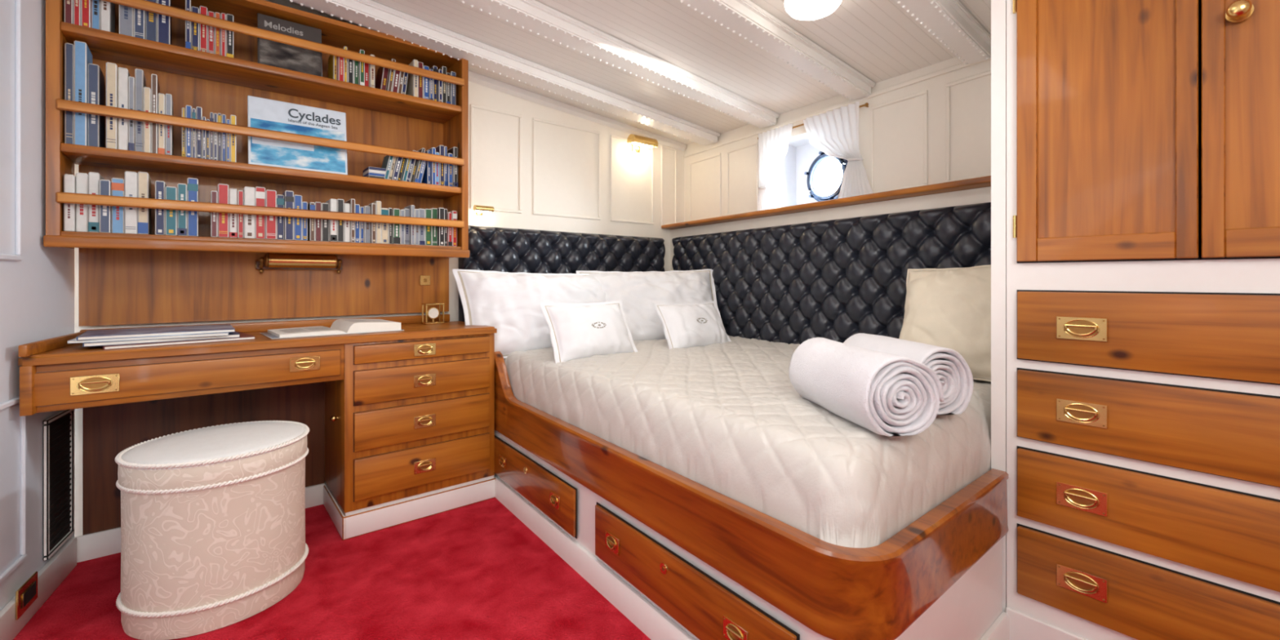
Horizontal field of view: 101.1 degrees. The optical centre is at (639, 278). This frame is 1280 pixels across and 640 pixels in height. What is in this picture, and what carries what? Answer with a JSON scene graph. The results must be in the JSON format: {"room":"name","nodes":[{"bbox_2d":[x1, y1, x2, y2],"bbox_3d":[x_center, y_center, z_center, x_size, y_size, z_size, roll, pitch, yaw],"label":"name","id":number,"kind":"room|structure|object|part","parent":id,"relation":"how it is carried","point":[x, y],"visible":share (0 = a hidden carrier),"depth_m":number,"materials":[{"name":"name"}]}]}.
{"room":"ship interior","nodes":[
{"label":"ship interior","id":0,"kind":"room"},
{"bbox_2d":[0,0,74,611],"bbox_3d":[-0.973,-0.108,0.121,0.070,2.216,4.040,0,0,-31],"label":"wall","id":1,"kind":"structure","parent":0,"point":[37,281],"depth_m":1.53,"materials":[{"name":"white paint"}]},
{"bbox_2d":[15,571,37,620],"bbox_3d":[-1.761,0.910,1.515,0.009,0.080,0.120,0,0,-31],"label":"wall socket","id":2,"kind":"object","parent":1,"relation":"attached to","point":[27,593],"visible":1,"depth_m":1.50,"materials":[{"name":"gold metal"}]},
{"bbox_2d":[0,537,76,639],"bbox_3d":[-0.985,0.950,0.208,0.017,0.100,3.800,0,0,-31],"label":"baseboard","id":3,"kind":"structure","parent":1,"relation":"attached to","point":[53,573],"depth_m":1.62,"materials":[{"name":"white paint"}]},
{"bbox_2d":[42,408,74,560],"bbox_3d":[-1.915,0.665,1.737,0.012,0.440,0.210,0,0,-31],"label":"air vent","id":4,"kind":"object","parent":1,"relation":"in","point":[58,430],"visible":0.99,"depth_m":1.73,"materials":[{"name":"black metal"}]},
{"bbox_2d":[13,497,650,639],"bbox_3d":[0.180,1.025,1.191,4.000,0.050,4.200,0,0,-40],"label":"floor","id":5,"kind":"structure","parent":0,"point":[476,571],"depth_m":1.68,"materials":[{"name":"red carpet"}]},
{"bbox_2d":[114,420,309,639],"bbox_3d":[-1.324,0.747,1.663,0.486,0.502,0.455,0,0,-40],"label":"stool","id":6,"kind":"object","parent":5,"relation":"on","point":[213,517],"visible":1,"depth_m":1.50,"materials":[{"name":"fabric"}]},
{"bbox_2d":[17,314,497,540],"bbox_3d":[-1.341,0.591,2.104,1.434,0.818,0.491,0,0,-40],"label":"desk","id":7,"kind":"object","parent":5,"relation":"on","point":[401,424],"visible":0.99,"depth_m":2.07,"materials":[{"name":"brown wood"}]},
{"bbox_2d":[67,324,255,349],"bbox_3d":[-1.633,0.199,1.834,0.462,0.041,0.315,0,0,-40],"label":"magazine stack","id":8,"kind":"object","parent":7,"relation":"on","point":[113,339],"visible":1,"depth_m":1.75,"materials":[{"name":"paper"}]},
{"bbox_2d":[43,0,469,326],"bbox_3d":[-1.424,-0.519,2.180,1.358,1.379,0.297,0,0,-40],"label":"bookcase","id":9,"kind":"object","parent":7,"relation":"on","point":[124,278],"visible":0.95,"depth_m":2.10,"materials":[{"name":"brown wood"}]},
{"bbox_2d":[63,0,457,246],"bbox_3d":[-1.405,-0.587,2.153,1.274,0.872,0.165,0,0,-40],"label":"books","id":10,"kind":"object","parent":9,"relation":"in","point":[84,81],"visible":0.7,"depth_m":1.89,"materials":[{"name":"paper"}]},
{"bbox_2d":[257,13,322,76],"bbox_3d":[-1.394,-0.922,2.101,0.215,0.214,0.043,0,0,-40],"label":"book","id":11,"kind":"object","parent":9,"relation":"in","point":[271,53],"visible":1,"depth_m":2.09,"materials":[{"name":"grey paper"}]},
{"bbox_2d":[247,95,347,174],"bbox_3d":[-1.372,-0.566,2.122,0.335,0.274,0.056,0,0,-40],"label":"book","id":12,"kind":"object","parent":9,"relation":"in","point":[262,113],"visible":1,"depth_m":2.11,"materials":[{"name":"paper"}]},
{"bbox_2d":[255,253,342,273],"bbox_3d":[-1.448,-0.063,2.256,0.320,0.084,0.089,0,0,-40],"label":"reading lamp","id":13,"kind":"object","parent":9,"relation":"attached to","point":[271,261],"visible":1,"depth_m":2.22,"materials":[{"name":"gold metal"}]},
{"bbox_2d":[419,275,430,285],"bbox_3d":[-1.069,0.010,2.622,0.050,0.050,0.010,0,0,-40],"label":"light switch","id":14,"kind":"object","parent":9,"relation":"attached to","point":[424,280],"visible":1,"depth_m":2.62,"materials":[{"name":"gold metal"}]},
{"bbox_2d":[259,318,404,339],"bbox_3d":[-1.254,0.197,2.156,0.460,0.044,0.280,0,0,-43],"label":"open book","id":15,"kind":"object","parent":7,"relation":"on","point":[354,326],"visible":1,"depth_m":2.11,"materials":[{"name":"paper"}]},
{"bbox_2d":[421,302,444,324],"bbox_3d":[-1.002,0.170,2.549,0.090,0.100,0.066,0,0,-40],"label":"desk clock","id":16,"kind":"object","parent":7,"relation":"on","point":[433,313],"depth_m":2.54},
{"bbox_2d":[493,335,1009,639],"bbox_3d":[0.313,0.666,2.285,1.560,0.667,2.198,0,0,-40],"label":"bed","id":17,"kind":"object","parent":5,"relation":"on","point":[695,489],"visible":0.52,"depth_m":1.34,"materials":[{"name":"white fabric"}]},
{"bbox_2d":[452,269,608,358],"bbox_3d":[-0.478,0.178,2.764,0.940,0.480,0.225,1,-27,-38],"label":"bed pillow","id":18,"kind":"object","parent":17,"relation":"on","point":[509,303],"depth_m":2.58,"materials":[{"name":"white fabric"}]},
{"bbox_2d":[539,300,638,363],"bbox_3d":[-0.220,0.243,2.414,0.460,0.268,0.185,0,0,-42],"label":"throw cushion","id":19,"kind":"object","parent":17,"relation":"on","point":[576,331],"visible":0.86,"depth_m":2.34,"materials":[{"name":"fabric"}]},
{"bbox_2d":[576,268,725,340],"bbox_3d":[0.076,0.165,3.067,0.860,0.480,0.229,-1,-26,-16],"label":"bed pillow","id":20,"kind":"object","parent":17,"relation":"on","point":[637,291],"depth_m":3.00,"materials":[{"name":"white fabric"}]},
{"bbox_2d":[653,301,731,349],"bbox_3d":[0.281,0.248,2.734,0.440,0.247,0.184,0,0,-37],"label":"throw cushion","id":21,"kind":"object","parent":17,"relation":"on","point":[685,326],"visible":0.9,"depth_m":2.65,"materials":[{"name":"fabric"}]},
{"bbox_2d":[788,337,944,436],"bbox_3d":[0.558,0.259,1.351,0.207,0.176,0.394,0,0,-10],"label":"rolled towel","id":22,"kind":"object","parent":17,"relation":"on","point":[882,393],"visible":1,"depth_m":1.18,"materials":[{"name":"white fabric"}]},
{"bbox_2d":[843,333,973,415],"bbox_3d":[0.740,0.260,1.514,0.194,0.170,0.376,0,0,-10],"label":"rolled towel","id":23,"kind":"object","parent":17,"relation":"on","point":[953,372],"visible":0.33,"depth_m":1.35,"materials":[{"name":"white fabric"}]},
{"bbox_2d":[898,264,991,382],"bbox_3d":[1.112,0.149,1.862,0.232,0.419,0.416,0,0,-32],"label":"pillow","id":24,"kind":"object","parent":17,"relation":"on","point":[950,308],"visible":0.62,"depth_m":1.80,"materials":[{"name":"fabric"}]},
{"bbox_2d":[1005,0,1279,639],"bbox_3d":[1.719,0.011,1.000,0.638,1.979,1.598,0,0,-40],"label":"built-in wardrobe","id":25,"kind":"object","parent":5,"relation":"on","point":[1143,136],"visible":1,"depth_m":1.22,"materials":[{"name":"brown wood"}]},
{"bbox_2d":[74,80,684,537],"bbox_3d":[-0.866,-0.113,2.878,3.350,2.226,0.068,0,0,-40],"label":"wall","id":26,"kind":"structure","parent":0,"point":[539,166],"depth_m":3.11,"materials":[{"name":"white paint"}]},
{"bbox_2d":[76,483,324,562],"bbox_3d":[-1.691,0.955,2.095,0.760,0.090,0.015,0,0,-40],"label":"baseboard","id":27,"kind":"structure","parent":26,"relation":"attached to","point":[108,542],"depth_m":1.90,"materials":[{"name":"white paint"}]},
{"bbox_2d":[473,204,493,215],"bbox_3d":[-0.842,-0.363,2.810,0.099,0.046,0.081,0,0,-40],"label":"wall sconce","id":28,"kind":"object","parent":26,"relation":"attached to","point":[479,209],"visible":1,"depth_m":2.78,"materials":[{"name":"gold metal"}]},
{"bbox_2d":[468,70,686,151],"bbox_3d":[-0.324,-1.013,3.274,1.690,0.179,0.029,0,0,-40],"label":"crown molding","id":29,"kind":"structure","parent":26,"relation":"attached to","point":[475,77],"depth_m":3.16,"materials":[{"name":"white paint"}]},
{"bbox_2d":[626,133,657,152],"bbox_3d":[0.007,-0.891,3.494,0.198,0.091,0.117,0,0,-40],"label":"wall sconce","id":30,"kind":"object","parent":26,"relation":"attached to","point":[636,140],"visible":1,"depth_m":3.46,"materials":[{"name":"gold metal"}]},
{"bbox_2d":[265,0,991,144],"bbox_3d":[0.203,-1.075,1.242,4.100,0.505,4.250,0,0,-40],"label":"ceiling","id":31,"kind":"structure","parent":0,"point":[880,40],"depth_m":2.29,"materials":[{"name":"white wood"}]},
{"bbox_2d":[288,0,719,146],"bbox_3d":[-0.680,-1.051,2.582,3.016,0.309,0.166,0,0,-40],"label":"ceiling beam","id":32,"kind":"structure","parent":31,"relation":"attached to","point":[371,15],"depth_m":2.53,"materials":[{"name":"white paint"}]},
{"bbox_2d":[457,0,779,128],"bbox_3d":[-0.405,-1.042,2.135,3.022,0.309,0.156,0,0,-40],"label":"ceiling beam","id":33,"kind":"structure","parent":31,"relation":"attached to","point":[532,15],"depth_m":2.35,"materials":[{"name":"white paint"}]},
{"bbox_2d":[678,0,875,100],"bbox_3d":[-0.082,-1.030,1.610,3.030,0.309,0.146,0,0,-40],"label":"ceiling beam","id":34,"kind":"structure","parent":31,"relation":"attached to","point":[745,19],"depth_m":2.12,"materials":[{"name":"white paint"}]},
{"bbox_2d":[783,0,841,20],"bbox_3d":[0.601,-0.957,1.827,0.208,0.087,0.208,0,0,-40],"label":"ceiling lamp","id":35,"kind":"object","parent":31,"relation":"attached to","point":[802,10],"depth_m":1.80,"materials":[{"name":"white glass"}]},
{"bbox_2d":[893,0,991,64],"bbox_3d":[0.198,-1.021,1.153,3.037,0.310,0.136,0,0,-40],"label":"ceiling beam","id":36,"kind":"structure","parent":31,"relation":"attached to","point":[948,21],"depth_m":1.90,"materials":[{"name":"white paint"}]},
{"bbox_2d":[670,57,991,271],"bbox_3d":[0.952,0.015,2.881,0.340,1.970,2.450,0,0,-32],"label":"wall","id":37,"kind":"structure","parent":0,"point":[931,124],"depth_m":2.47,"materials":[{"name":"white paint"}]},
{"bbox_2d":[458,202,991,344],"bbox_3d":[0.329,0.107,2.404,1.511,0.785,2.195,0,0,-40],"label":"headboard","id":38,"kind":"object","parent":37,"relation":"attached to","point":[837,280],"visible":0.52,"depth_m":2.71,"materials":[{"name":"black leather"}]},
{"bbox_3d":[-0.380,0.110,3.201,1.440,0.780,0.071,0,0,-40],"label":"panel","id":39,"kind":"part","parent":38,"relation":"part of","materials":[{"name":"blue leather"}]},
{"bbox_3d":[0.798,0.107,2.750,0.071,0.785,2.140,0,0,-32],"label":"panel","id":40,"kind":"part","parent":38,"relation":"part of","materials":[{"name":"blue leather"}]},
{"bbox_2d":[757,102,868,139],"bbox_3d":[0.912,-0.838,2.850,0.041,0.018,0.738,0,0,-32],"label":"curtain rod","id":41,"kind":"object","parent":37,"relation":"attached to","point":[865,104],"visible":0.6,"depth_m":2.56,"materials":[{"name":"gold metal"}]},
{"bbox_2d":[756,123,793,210],"bbox_3d":[0.773,-0.617,3.017,0.056,0.478,0.270,0,0,-32],"label":"curtain","id":42,"kind":"object","parent":41,"relation":"hanging from","point":[773,144],"visible":0.96,"depth_m":3.04,"materials":[{"name":"white fabric"}]},
{"bbox_2d":[803,101,872,198],"bbox_3d":[0.994,-0.617,2.666,0.056,0.478,0.420,0,0,-31],"label":"curtain","id":43,"kind":"object","parent":41,"relation":"hanging from","point":[835,132],"visible":0.94,"depth_m":2.62,"materials":[{"name":"white fabric"}]},
{"bbox_2d":[804,151,847,201],"bbox_3d":[1.066,-0.575,2.981,0.049,0.298,0.309,0,0,-32],"label":"window","id":44,"kind":"structure","parent":37,"relation":"in","point":[814,195],"depth_m":3.02,"materials":[{"name":"metal"}]},
{"bbox_2d":[661,175,991,229],"bbox_3d":[0.823,-0.359,2.818,0.223,0.025,2.230,0,0,-32],"label":"trim","id":45,"kind":"structure","parent":37,"relation":"attached to","point":[984,181],"depth_m":2.40,"materials":[{"name":"brown wood"}]},
{"bbox_2d":[991,0,1006,612],"bbox_3d":[1.264,0.009,1.686,0.700,1.981,0.035,0,0,-40],"label":"wall partition","id":46,"kind":"structure","parent":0,"point":[998,7],"depth_m":1.46,"materials":[{"name":"white paint"}]}
]}

